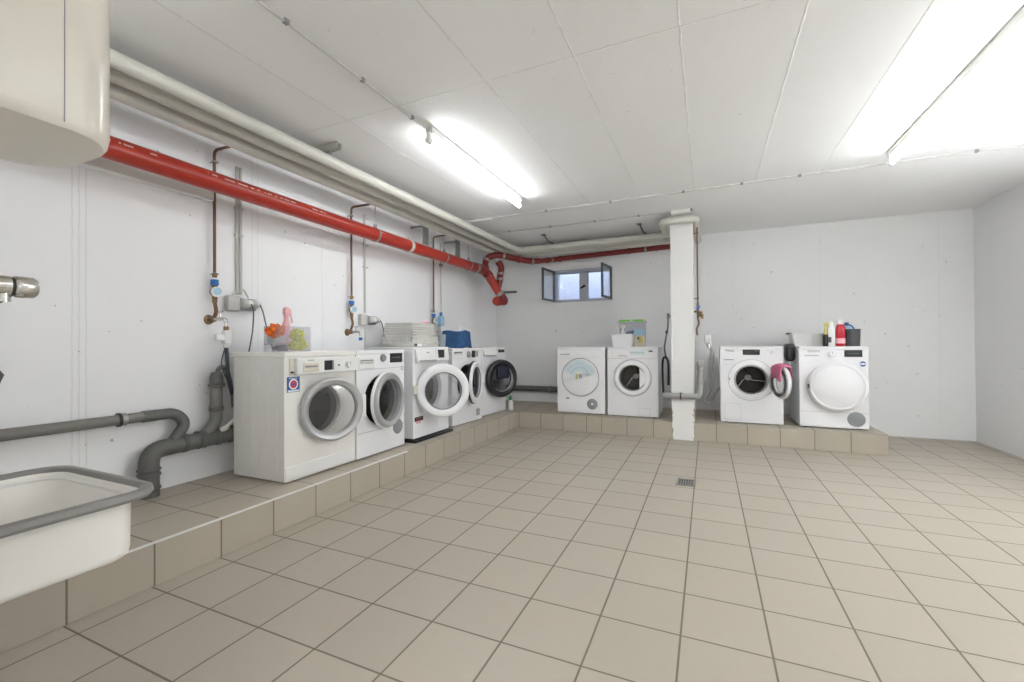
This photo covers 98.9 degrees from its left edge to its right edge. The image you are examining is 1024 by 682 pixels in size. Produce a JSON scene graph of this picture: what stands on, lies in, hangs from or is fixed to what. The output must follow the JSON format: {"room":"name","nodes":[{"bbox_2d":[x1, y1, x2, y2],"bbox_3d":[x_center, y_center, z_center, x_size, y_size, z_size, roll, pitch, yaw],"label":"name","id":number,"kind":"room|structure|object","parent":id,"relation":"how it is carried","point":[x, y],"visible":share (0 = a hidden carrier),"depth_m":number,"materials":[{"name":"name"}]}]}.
{"room":"laundry","nodes":[
{"label":"laundry","id":0,"kind":"room"},
{"bbox_2d":[0,98,495,488],"bbox_3d":[-2.283,-0.153,2.772,0.150,2.560,9.899,-1,0,24],"label":"wall","id":1,"kind":"structure","parent":0,"point":[122,268],"depth_m":2.75,"materials":[{"name":"white paint"}]},
{"bbox_2d":[78,157,213,201],"bbox_3d":[-2.418,-0.993,2.237,0.056,0.065,1.705,-1,0,24],"label":"duct","id":2,"kind":"object","parent":1,"relation":"attached to","point":[98,164],"visible":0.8,"depth_m":2.65,"materials":[{"name":"white plastic"}]},
{"bbox_2d":[204,146,230,329],"bbox_3d":[-1.972,-0.704,2.985,0.264,1.268,0.077,-1,0,17],"label":"water tap","id":3,"kind":"object","parent":1,"relation":"attached to","point":[215,291],"visible":1,"depth_m":3.00,"materials":[{"name":"orange metal"}]},
{"bbox_2d":[224,166,261,310],"bbox_3d":[-1.952,-0.745,3.196,0.120,1.055,0.224,-1,0,24],"label":"wall socket","id":4,"kind":"object","parent":1,"relation":"attached to","point":[232,302],"visible":0.98,"depth_m":3.19,"materials":[{"name":"grey plastic"}]},
{"bbox_2d":[248,304,253,351],"bbox_3d":[-1.901,-0.021,3.194,0.092,0.498,0.026,-1,-1,38],"label":"power cable","id":5,"kind":"object","parent":4,"relation":"hanging from","point":[251,304],"visible":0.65,"depth_m":3.20,"materials":[{"name":"grey plastic"}]},
{"bbox_2d":[260,305,273,350],"bbox_3d":[-1.844,-0.020,3.325,0.034,0.498,0.205,0,0,2],"label":"power cable","id":6,"kind":"object","parent":4,"relation":"attached to","point":[260,305],"visible":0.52,"depth_m":3.25,"materials":[{"name":"grey plastic"}]},
{"bbox_2d":[345,203,369,339],"bbox_3d":[-1.454,-0.652,4.144,0.264,1.292,0.077,-1,0,17],"label":"water tap","id":7,"kind":"object","parent":1,"relation":"attached to","point":[352,309],"visible":0.99,"depth_m":4.16,"materials":[{"name":"orange metal"}]},
{"bbox_2d":[358,214,380,324],"bbox_3d":[-1.420,-0.712,4.385,0.120,1.110,0.224,-1,0,24],"label":"wall socket","id":8,"kind":"object","parent":1,"relation":"attached to","point":[363,319],"visible":1,"depth_m":4.37,"materials":[{"name":"grey plastic"}]},
{"bbox_2d":[364,325,365,349],"bbox_3d":[-1.469,0.083,4.380,0.009,0.500,0.009,0,-1,-43],"label":"hose","id":9,"kind":"object","parent":8,"relation":"hanging from","point":[364,325],"visible":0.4,"depth_m":4.38,"materials":[{"name":"grey plastic"}]},
{"bbox_2d":[410,225,428,244],"bbox_3d":[-1.067,-1.215,5.016,0.220,0.240,0.110,-1,0,24],"label":"bracket","id":10,"kind":"object","parent":1,"relation":"attached to","point":[425,234],"visible":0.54,"depth_m":4.99,"materials":[{"name":"metal"}]},
{"bbox_2d":[430,235,447,336],"bbox_3d":[-0.847,-0.562,5.496,0.257,1.501,0.323,-1,0,24],"label":"water tap","id":11,"kind":"object","parent":1,"relation":"attached to","point":[440,320],"visible":0.51,"depth_m":5.42,"materials":[{"name":"orange metal"}]},
{"bbox_2d":[439,243,442,311],"bbox_3d":[-0.911,-0.651,5.634,0.030,1.220,0.050,-1,0,24],"label":"cable conduit","id":12,"kind":"object","parent":1,"relation":"attached to","point":[440,264],"visible":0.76,"depth_m":5.63,"materials":[{"name":"grey plastic"}]},
{"bbox_2d":[444,239,459,256],"bbox_3d":[-0.781,-1.182,5.655,0.220,0.240,0.110,-1,0,24],"label":"bracket","id":13,"kind":"object","parent":1,"relation":"attached to","point":[457,243],"visible":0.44,"depth_m":5.62,"materials":[{"name":"metal"}]},
{"bbox_2d":[0,427,1023,681],"bbox_3d":[0.440,1.159,1.550,6.092,0.120,9.899,-1,0,24],"label":"floor","id":14,"kind":"structure","parent":0,"point":[518,554],"depth_m":2.01,"materials":[{"name":"beige tile"}]},
{"bbox_2d":[0,372,233,499],"bbox_3d":[-2.204,0.567,2.543,0.147,0.719,2.351,-1,0,24],"label":"drain pipe","id":15,"kind":"object","parent":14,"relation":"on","point":[149,467],"visible":0.88,"depth_m":2.62,"materials":[{"name":"plastic"}]},
{"bbox_2d":[141,409,158,422],"bbox_3d":[-2.195,0.454,2.648,0.070,0.070,0.070,-1,0,24],"label":"drain pipe","id":16,"kind":"object","parent":15,"relation":"attached to","point":[149,415],"depth_m":2.63,"materials":[{"name":"grey plastic"}]},
{"bbox_2d":[207,372,225,387],"bbox_3d":[-2.002,0.263,2.966,0.103,0.108,0.104,-1,0,24],"label":"pipe fitting","id":17,"kind":"object","parent":15,"relation":"on","point":[216,379],"depth_m":2.94,"materials":[{"name":"grey plastic"}]},
{"bbox_2d":[213,330,233,394],"bbox_3d":[-1.961,0.148,2.987,0.058,0.444,0.132,-1,0,24],"label":"hose","id":18,"kind":"object","parent":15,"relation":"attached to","point":[225,336],"visible":1,"depth_m":2.98,"materials":[{"name":"white plastic"}]},
{"bbox_2d":[215,365,233,406],"bbox_3d":[-1.986,0.317,3.035,0.035,0.303,0.166,0,0,10],"label":"hose","id":19,"kind":"object","parent":15,"relation":"attached to","point":[218,368],"visible":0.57,"depth_m":3.08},
{"bbox_2d":[220,417,233,431],"bbox_3d":[-1.941,0.509,3.043,0.069,0.220,0.193,0,0,3],"label":"hose","id":20,"kind":"object","parent":15,"relation":"attached to","point":[225,427],"visible":0.58,"depth_m":2.97,"materials":[{"name":"white plastic"}]},
{"bbox_2d":[127,451,407,553],"bbox_3d":[-1.461,0.920,2.373,0.013,0.007,2.850,-1,0,24],"label":"trim","id":21,"kind":"structure","parent":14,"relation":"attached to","point":[273,499],"depth_m":2.38,"materials":[{"name":"white plastic"}]},
{"bbox_2d":[0,400,542,653],"bbox_3d":[-1.143,1.030,4.093,0.831,0.199,6.249,-1,0,24],"label":"plinth","id":22,"kind":"object","parent":14,"relation":"on","point":[178,508],"visible":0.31,"depth_m":2.37,"materials":[{"name":"beige tile"}]},
{"bbox_2d":[229,351,365,482],"bbox_3d":[-1.498,0.500,3.159,0.738,0.850,0.627,-1,0,24],"label":"washing machine","id":23,"kind":"object","parent":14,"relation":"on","point":[297,414],"visible":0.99,"depth_m":2.95,"materials":[{"name":"white metal"}]},
{"bbox_3d":[-1.591,-0.014,3.109,0.160,0.177,0.270,-1,0,24],"label":"storage box","id":24,"kind":"object","parent":23,"relation":"on","visible":0},
{"bbox_2d":[264,323,284,338],"bbox_3d":[-1.633,-0.069,3.013,0.119,0.111,0.143,-1,0,24],"label":"cleaning cloth","id":25,"kind":"object","parent":24,"relation":"in","point":[274,331],"visible":1,"depth_m":2.98,"materials":[{"name":"orange fabric"}]},
{"bbox_2d":[267,330,285,342],"bbox_3d":[-1.642,-0.029,3.055,0.090,0.090,0.080,-1,0,24],"label":"carton","id":26,"kind":"object","parent":24,"relation":"in","point":[281,339],"visible":0.66,"depth_m":3.03,"materials":[{"name":"white cardboard"}]},
{"bbox_2d":[273,345,288,350],"bbox_3d":[-1.608,0.049,3.063,0.092,0.047,0.122,-1,0,24],"label":"rag","id":27,"kind":"object","parent":24,"relation":"in","point":[277,347],"visible":0.98,"depth_m":3.03,"materials":[{"name":"white fabric"}]},
{"bbox_2d":[280,307,292,350],"bbox_3d":[-1.614,-0.086,3.139,0.082,0.317,0.076,0,0,-26],"label":"spray bottle","id":28,"kind":"object","parent":24,"relation":"in","point":[286,310],"visible":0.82,"depth_m":3.12,"materials":[{"name":"pink plastic"}]},
{"bbox_2d":[288,340,297,349],"bbox_3d":[-1.550,0.030,3.098,0.067,0.072,0.072,-1,0,24],"label":"cleaning cloth","id":29,"kind":"object","parent":24,"relation":"in","point":[292,345],"visible":1,"depth_m":3.08,"materials":[{"name":"yellow fabric"}]},
{"bbox_2d":[288,328,304,340],"bbox_3d":[-1.546,-0.042,3.137,0.105,0.097,0.111,-1,0,24],"label":"cleaning cloth","id":30,"kind":"object","parent":24,"relation":"in","point":[297,334],"visible":1,"depth_m":3.11,"materials":[{"name":"yellow fabric"}]},
{"bbox_2d":[295,339,308,350],"bbox_3d":[-1.525,0.023,3.177,0.095,0.102,0.093,0,0,-19],"label":"cleaning cloth","id":31,"kind":"object","parent":24,"relation":"in","point":[302,344],"visible":0.76,"depth_m":3.15,"materials":[{"name":"yellow fabric"}]},
{"bbox_2d":[319,350,403,459],"bbox_3d":[-1.273,0.503,3.721,0.671,0.850,0.580,-1,0,24],"label":"washing machine","id":32,"kind":"object","parent":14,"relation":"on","point":[379,375],"visible":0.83,"depth_m":3.61,"materials":[{"name":"white metal"}]},
{"bbox_2d":[393,419,402,433],"bbox_3d":[-0.993,0.742,3.814,0.002,0.130,0.130,-1,0,24],"label":"cover","id":33,"kind":"object","parent":32,"relation":"attached to","point":[398,426],"depth_m":3.82,"materials":[{"name":"grey plastic"}]},
{"bbox_2d":[404,428,452,442],"bbox_3d":[-0.983,0.921,4.357,0.535,0.020,0.638,-1,0,24],"label":"drip tray","id":34,"kind":"object","parent":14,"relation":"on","point":[420,439],"visible":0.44,"depth_m":4.17,"materials":[{"name":"black plastic"}]},
{"bbox_2d":[366,347,468,438],"bbox_3d":[-0.855,0.484,4.286,0.943,0.850,0.607,-1,0,24],"label":"washing machine","id":35,"kind":"object","parent":34,"relation":"on","point":[427,411],"visible":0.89,"depth_m":4.08,"materials":[{"name":"white metal"}]},
{"bbox_2d":[380,322,438,346],"bbox_3d":[-1.034,-0.059,4.465,0.392,0.239,0.462,-1,0,24],"label":"laundry basket","id":36,"kind":"object","parent":35,"relation":"on","point":[402,329],"visible":1,"depth_m":4.31,"materials":[{"name":"grey plastic"}]},
{"bbox_2d":[448,348,482,426],"bbox_3d":[-0.668,0.509,5.058,0.725,0.850,0.595,-1,0,28],"label":"washing machine","id":37,"kind":"object","parent":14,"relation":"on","point":[468,360],"visible":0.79,"depth_m":4.89,"materials":[{"name":"white metal"}]},
{"bbox_2d":[438,334,445,346],"bbox_3d":[-0.779,0.006,4.877,0.092,0.155,0.092,-1,0,24],"label":"plastic cup","id":38,"kind":"object","parent":37,"relation":"on","point":[441,337],"visible":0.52,"depth_m":4.84,"materials":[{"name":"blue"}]},
{"bbox_2d":[441,325,471,347],"bbox_3d":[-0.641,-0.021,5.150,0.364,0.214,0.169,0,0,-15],"label":"laundry basket","id":39,"kind":"object","parent":37,"relation":"on","point":[454,339],"visible":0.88,"depth_m":5.12,"materials":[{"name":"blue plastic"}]},
{"bbox_2d":[472,347,516,415],"bbox_3d":[-0.364,0.511,5.703,0.793,0.850,0.600,-1,0,28],"label":"washing machine","id":40,"kind":"object","parent":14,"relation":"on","point":[499,375],"visible":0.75,"depth_m":5.52,"materials":[{"name":"white metal"}]},
{"bbox_2d":[508,396,512,409],"bbox_3d":[-0.019,0.841,5.958,0.071,0.190,0.072,-1,0,24],"label":"detergent bottle","id":41,"kind":"object","parent":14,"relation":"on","point":[510,402],"visible":1,"depth_m":5.93,"materials":[{"name":"white plastic"}]},
{"bbox_2d":[516,402,607,433],"bbox_3d":[0.797,1.030,6.038,1.125,0.199,1.114,-1,0,24],"label":"plinth corner","id":42,"kind":"object","parent":14,"relation":"on","point":[545,415],"visible":0.72,"depth_m":5.57,"materials":[{"name":"beige tile"}]},
{"bbox_2d":[557,347,607,413],"bbox_3d":[0.984,0.503,5.825,0.620,0.850,0.616,-1,0,24],"label":"dryer","id":43,"kind":"object","parent":42,"relation":"on","point":[582,373],"visible":0.96,"depth_m":5.55,"materials":[{"name":"white metal"}]},
{"bbox_2d":[567,362,592,373],"bbox_3d":[0.860,0.347,5.546,0.342,0.152,0.001,-1,0,24],"label":"print","id":44,"kind":"object","parent":43,"relation":"attached to","point":[572,367],"depth_m":5.55},
{"bbox_2d":[587,399,597,409],"bbox_3d":[1.010,0.795,5.514,0.136,0.136,0.002,-1,0,24],"label":"vent grille","id":45,"kind":"object","parent":43,"relation":"attached to","point":[592,404],"depth_m":5.51,"materials":[{"name":"grey plastic"}]},
{"bbox_2d":[601,408,671,438],"bbox_3d":[1.676,1.022,5.643,0.802,0.197,1.118,-1,0,24],"label":"plinth","id":46,"kind":"object","parent":14,"relation":"on","point":[660,427],"visible":0.59,"depth_m":5.15,"materials":[{"name":"beige tile"}]},
{"bbox_2d":[607,347,662,417],"bbox_3d":[1.568,0.498,5.555,0.600,0.850,0.592,-1,0,24],"label":"washing machine","id":47,"kind":"object","parent":46,"relation":"on","point":[634,373],"visible":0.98,"depth_m":5.32,"materials":[{"name":"white metal"}]},
{"bbox_2d":[619,325,624,333],"bbox_3d":[1.432,-0.067,5.697,0.085,0.285,0.066,-1,0,24],"label":"spray bottle","id":48,"kind":"object","parent":47,"relation":"on","point":[620,326],"visible":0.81,"depth_m":5.68,"materials":[{"name":"white plastic"}]},
{"bbox_2d":[610,334,635,346],"bbox_3d":[1.405,-0.007,5.538,0.298,0.163,0.208,-1,0,24],"label":"tub","id":49,"kind":"object","parent":47,"relation":"on","point":[618,340],"visible":0.98,"depth_m":5.46,"materials":[{"name":"white plastic"}]},
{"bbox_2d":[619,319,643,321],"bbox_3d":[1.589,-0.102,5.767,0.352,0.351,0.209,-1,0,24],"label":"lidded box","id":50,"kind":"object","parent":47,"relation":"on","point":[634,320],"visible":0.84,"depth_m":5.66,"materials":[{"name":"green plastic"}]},
{"bbox_2d":[634,329,644,346],"bbox_3d":[1.607,-0.040,5.525,0.122,0.226,0.073,-1,0,24],"label":"carton","id":51,"kind":"object","parent":47,"relation":"on","point":[639,338],"visible":1,"depth_m":5.50,"materials":[{"name":"multicoloured cardboard"}]},
{"bbox_2d":[639,336,643,342],"bbox_3d":[1.618,-0.018,5.484,0.063,0.080,0.007,-1,0,24],"label":"print","id":52,"kind":"object","parent":51,"relation":"attached to","point":[641,338],"depth_m":5.48,"materials":[{"name":"yellow paper"}]},
{"bbox_2d":[675,477,695,486],"bbox_3d":[1.364,1.106,3.433,0.144,0.008,0.200,-1,0,24],"label":"floor drain","id":53,"kind":"object","parent":14,"relation":"on","point":[679,481],"visible":1,"depth_m":3.42,"materials":[{"name":"metal"}]},
{"bbox_2d":[695,409,888,455],"bbox_3d":[2.933,1.008,5.084,1.948,0.199,1.114,-1,0,24],"label":"plinth","id":54,"kind":"object","parent":14,"relation":"on","point":[709,427],"visible":0.59,"depth_m":4.54,"materials":[{"name":"beige tile"}]},
{"bbox_2d":[719,346,791,424],"bbox_3d":[2.680,0.486,4.897,0.637,0.845,0.928,-1,0,24],"label":"washing machine","id":55,"kind":"object","parent":54,"relation":"on","point":[748,393],"visible":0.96,"depth_m":4.82,"materials":[{"name":"white metal"}]},
{"bbox_2d":[703,334,718,403],"bbox_3d":[2.465,0.332,5.352,0.101,0.819,0.512,-1,-1,43],"label":"hose","id":56,"kind":"object","parent":55,"relation":"attached to","point":[707,338],"visible":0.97,"depth_m":5.21,"materials":[{"name":"white plastic"}]},
{"bbox_2d":[771,363,792,381],"bbox_3d":[2.789,0.323,4.534,0.136,0.185,0.233,0,0,6],"label":"cloth","id":57,"kind":"object","parent":55,"relation":"on","point":[777,368],"visible":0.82,"depth_m":4.49,"materials":[{"name":"pink fabric"}]},
{"bbox_2d":[789,346,869,429],"bbox_3d":[3.397,0.479,4.722,0.590,0.845,0.683,-1,0,24],"label":"dryer","id":58,"kind":"object","parent":54,"relation":"on","point":[830,384],"visible":0.98,"depth_m":4.46,"materials":[{"name":"white metal"}]},
{"bbox_2d":[784,344,794,360],"bbox_3d":[3.060,0.127,4.832,0.090,0.197,0.150,-1,0,24],"label":"cloth","id":59,"kind":"object","parent":58,"relation":"on","point":[789,349],"visible":1,"depth_m":4.77,"materials":[{"name":"black fabric"}]},
{"bbox_2d":[786,333,822,345],"bbox_3d":[3.338,-0.018,4.971,0.382,0.155,0.274,-1,0,24],"label":"basin","id":60,"kind":"object","parent":58,"relation":"on","point":[798,339],"visible":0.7,"depth_m":4.88,"materials":[{"name":"white plastic"}]},
{"bbox_2d":[822,322,828,345],"bbox_3d":[3.364,-0.070,4.697,0.056,0.255,0.052,-1,0,24],"label":"spray can","id":61,"kind":"object","parent":58,"relation":"on","point":[825,336],"visible":0.98,"depth_m":4.68,"materials":[{"name":"black plastic"}]},
{"bbox_2d":[827,322,834,345],"bbox_3d":[3.410,-0.074,4.681,0.072,0.262,0.054,-1,0,24],"label":"detergent bottle","id":62,"kind":"object","parent":58,"relation":"on","point":[830,330],"visible":0.92,"depth_m":4.66,"materials":[{"name":"white plastic"}]},
{"bbox_2d":[835,320,845,345],"bbox_3d":[3.482,-0.085,4.644,0.085,0.282,0.069,-1,0,24],"label":"bottle","id":63,"kind":"object","parent":58,"relation":"on","point":[840,338],"visible":0.92,"depth_m":4.62,"materials":[{"name":"red plastic"}]},
{"bbox_2d":[844,322,854,328],"bbox_3d":[3.615,-0.072,4.724,0.096,0.255,0.105,0,0,-27],"label":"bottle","id":64,"kind":"object","parent":58,"relation":"on","point":[847,325],"visible":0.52,"depth_m":4.71,"materials":[{"name":"blue plastic"}]},
{"bbox_2d":[845,329,860,345],"bbox_3d":[3.579,-0.035,4.601,0.144,0.180,0.144,-1,0,24],"label":"plastic bucket","id":65,"kind":"object","parent":58,"relation":"on","point":[853,336],"visible":0.84,"depth_m":4.55,"materials":[{"name":"grey plastic"}]},
{"bbox_2d":[847,412,865,426],"bbox_3d":[3.466,0.791,4.406,0.152,0.152,0.002,-1,0,24],"label":"vent grille","id":66,"kind":"object","parent":58,"relation":"attached to","point":[854,419],"depth_m":4.40,"materials":[{"name":"grey plastic"}]},
{"bbox_2d":[110,0,1023,251],"bbox_3d":[0.420,-1.526,1.571,6.092,0.170,9.899,-1,0,24],"label":"ceiling","id":67,"kind":"structure","parent":0,"point":[567,103],"depth_m":2.61,"materials":[{"name":"white paint"}]},
{"bbox_2d":[315,141,341,154],"bbox_3d":[-1.492,-1.397,3.276,0.530,0.075,0.045,-1,0,24],"label":"rail","id":68,"kind":"object","parent":67,"relation":"attached to","point":[335,146],"visible":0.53,"depth_m":3.19,"materials":[{"name":"grey metal"}]},
{"bbox_2d":[110,67,663,254],"bbox_3d":[-0.232,-1.325,3.472,2.230,0.085,5.740,-1,0,24],"label":"insulated pipe","id":69,"kind":"object","parent":68,"relation":"hanging from","point":[118,78],"visible":0.51,"depth_m":2.99,"materials":[{"name":"white plastic"}]},
{"bbox_2d":[110,82,669,257],"bbox_3d":[-0.233,-1.307,3.544,2.451,0.092,5.871,-1,0,24],"label":"insulated pipe","id":70,"kind":"object","parent":68,"relation":"hanging from","point":[120,94],"visible":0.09,"depth_m":3.17,"materials":[{"name":"white plastic"}]},
{"bbox_2d":[255,0,425,128],"bbox_3d":[-0.933,-1.438,2.164,0.024,0.021,1.700,-1,0,24],"label":"conduit","id":71,"kind":"object","parent":67,"relation":"attached to","point":[285,21],"visible":1,"depth_m":2.21,"materials":[{"name":"grey plastic"}]},
{"bbox_2d":[101,135,669,305],"bbox_3d":[-0.870,-0.962,4.330,6.562,0.938,2.118,0,-1,-44],"label":"drain pipe","id":72,"kind":"object","parent":67,"relation":"attached to","point":[121,151],"visible":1,"depth_m":3.34,"materials":[{"name":"metal"}]},
{"bbox_2d":[425,126,521,208],"bbox_3d":[-0.241,-1.383,3.662,0.056,0.116,1.600,-1,0,24],"label":"lamp","id":73,"kind":"object","parent":67,"relation":"attached to","point":[432,133],"visible":1,"depth_m":3.43,"materials":[{"name":"grey plastic"}]},
{"bbox_2d":[492,212,669,233],"bbox_3d":[0.718,-1.409,5.271,2.240,0.021,0.024,-1,0,24],"label":"conduit","id":74,"kind":"object","parent":67,"relation":"attached to","point":[663,212],"visible":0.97,"depth_m":5.20,"materials":[{"name":"grey plastic"}]},
{"bbox_2d":[671,208,692,215],"bbox_3d":[1.856,-1.410,4.782,0.217,0.035,0.105,-1,0,24],"label":"junction box","id":75,"kind":"object","parent":67,"relation":"attached to","point":[682,211],"visible":1,"depth_m":4.76,"materials":[{"name":"white plastic"}]},
{"bbox_2d":[493,144,1023,218],"bbox_3d":[2.017,-1.441,4.056,4.904,0.021,0.024,-1,0,24],"label":"conduit","id":76,"kind":"object","parent":67,"relation":"attached to","point":[976,150],"visible":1,"depth_m":3.88,"materials":[{"name":"grey plastic"}]},
{"bbox_2d":[887,7,1023,166],"bbox_3d":[2.526,-1.412,2.476,0.056,0.116,2.010,-1,0,24],"label":"lamp","id":77,"kind":"object","parent":67,"relation":"attached to","point":[1015,25],"visible":1,"depth_m":2.39,"materials":[{"name":"grey plastic"}]},
{"bbox_3d":[0.482,-1.373,5.914,0.075,0.083,0.302,-1,0,24],"label":"hanger","id":78,"kind":"object","parent":67,"relation":"attached to","visible":0},
{"bbox_2d":[110,48,700,252],"bbox_3d":[0.099,-1.329,3.521,2.537,0.102,6.101,-1,0,24],"label":"insulated pipe","id":79,"kind":"object","parent":78,"relation":"hanging from","point":[120,62],"visible":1,"depth_m":3.08,"materials":[{"name":"white plastic"}]},
{"bbox_2d":[560,271,609,299],"bbox_3d":[1.324,-0.916,7.161,2.070,1.700,0.751,-1,0,24],"label":"sky","id":80,"kind":"structure","parent":0,"point":[569,283],"depth_m":7.54,"materials":[{"name":"concrete"}]},
{"bbox_2d":[670,213,694,440],"bbox_3d":[1.964,-0.156,5.037,0.240,2.540,0.252,-1,0,24],"label":"pillar","id":81,"kind":"structure","parent":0,"point":[681,235],"depth_m":4.92,"materials":[{"name":"paint"}]},
{"bbox_2d":[663,360,703,399],"bbox_3d":[1.943,0.434,4.955,0.427,0.441,0.242,-1,0,24],"label":"drain pipe","id":82,"kind":"object","parent":81,"relation":"attached to","point":[700,363],"visible":1,"depth_m":4.81,"materials":[{"name":"plastic"}]},
{"bbox_2d":[697,360,703,366],"bbox_3d":[2.077,0.246,4.829,0.075,0.070,0.076,-1,0,24],"label":"cup","id":83,"kind":"object","parent":82,"relation":"on","point":[700,363],"depth_m":4.80,"materials":[{"name":"white plastic"}]},
{"bbox_2d":[693,227,703,334],"bbox_3d":[2.128,-0.747,5.002,0.058,1.361,0.110,0,-1,-36],"label":"pipe","id":84,"kind":"object","parent":81,"relation":"attached to","point":[699,313],"visible":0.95,"depth_m":5.01,"materials":[{"name":"orange metal"}]},
{"bbox_2d":[694,303,703,318],"bbox_3d":[2.133,-0.345,5.000,0.051,0.185,0.110,0,-1,-36],"label":"tap","id":85,"kind":"object","parent":84,"relation":"on","point":[699,313],"depth_m":4.98,"materials":[{"name":"brown metal"}]},
{"bbox_2d":[496,208,975,440],"bbox_3d":[2.448,-0.162,6.080,5.792,2.560,0.300,-1,0,24],"label":"wall","id":86,"kind":"structure","parent":0,"point":[906,281],"depth_m":5.35,"materials":[{"name":"white paint"}]},
{"bbox_2d":[514,385,557,391],"bbox_3d":[0.891,0.731,6.550,2.528,0.104,0.104,-1,0,24],"label":"pipe","id":87,"kind":"object","parent":86,"relation":"attached to","point":[517,387],"visible":0.34,"depth_m":6.74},
{"bbox_2d":[542,262,611,302],"bbox_3d":[0.970,-0.836,6.411,0.934,0.491,0.566,-1,0,24],"label":"window","id":88,"kind":"structure","parent":86,"relation":"in","point":[583,273],"depth_m":6.59,"materials":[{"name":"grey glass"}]},
{"bbox_2d":[506,392,671,407],"bbox_3d":[1.003,0.865,6.540,2.758,0.136,0.030,-1,0,24],"label":"pipe","id":89,"kind":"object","parent":86,"relation":"attached to","point":[520,396],"depth_m":6.79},
{"bbox_2d":[661,313,670,392],"bbox_3d":[1.972,0.133,5.573,0.098,0.971,1.009,-1,0,22],"label":"hose","id":90,"kind":"object","parent":86,"relation":"attached to","point":[668,314],"visible":0.98,"depth_m":5.21,"materials":[{"name":"grey plastic"}]},
{"bbox_2d":[694,335,710,394],"bbox_3d":[2.508,0.316,5.859,0.275,0.800,0.050,-1,0,24],"label":"panel","id":91,"kind":"object","parent":86,"relation":"attached to","point":[702,352],"visible":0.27,"depth_m":5.85,"materials":[{"name":"white paint"}]},
{"bbox_2d":[973,182,1023,458],"bbox_3d":[3.143,-0.210,0.349,0.150,2.560,9.899,-1,0,24],"label":"wall","id":92,"kind":"structure","parent":0,"point":[998,222],"depth_m":4.34,"materials":[{"name":"white paint"}]},
{"bbox_3d":[-1.758,-0.171,0.896,2.338,2.560,0.100,-1,0,24],"label":"wall","id":93,"kind":"structure","parent":0,"visible":0},
{"bbox_2d":[0,275,39,382],"bbox_3d":[-1.219,-0.014,0.897,0.083,0.291,0.344,-1,0,24],"label":"mixer tap","id":94,"kind":"object","parent":93,"relation":"attached to","point":[16,286],"visible":1,"depth_m":1.01,"materials":[{"name":"silver metal"}]},
{"bbox_2d":[0,0,109,166],"bbox_3d":[-1.261,-0.667,0.993,0.401,1.034,0.480,-1,0,24],"label":"water heater","id":95,"kind":"object","parent":93,"relation":"attached to","point":[55,54],"visible":1,"depth_m":1.02,"materials":[{"name":"beige metal"}]},
{"bbox_2d":[0,465,153,603],"bbox_3d":[-1.194,0.532,0.968,0.517,0.351,0.498,-1,0,24],"label":"utility sink","id":96,"kind":"object","parent":93,"relation":"attached to","point":[58,524],"visible":1,"depth_m":1.00,"materials":[{"name":"white ceramic"}]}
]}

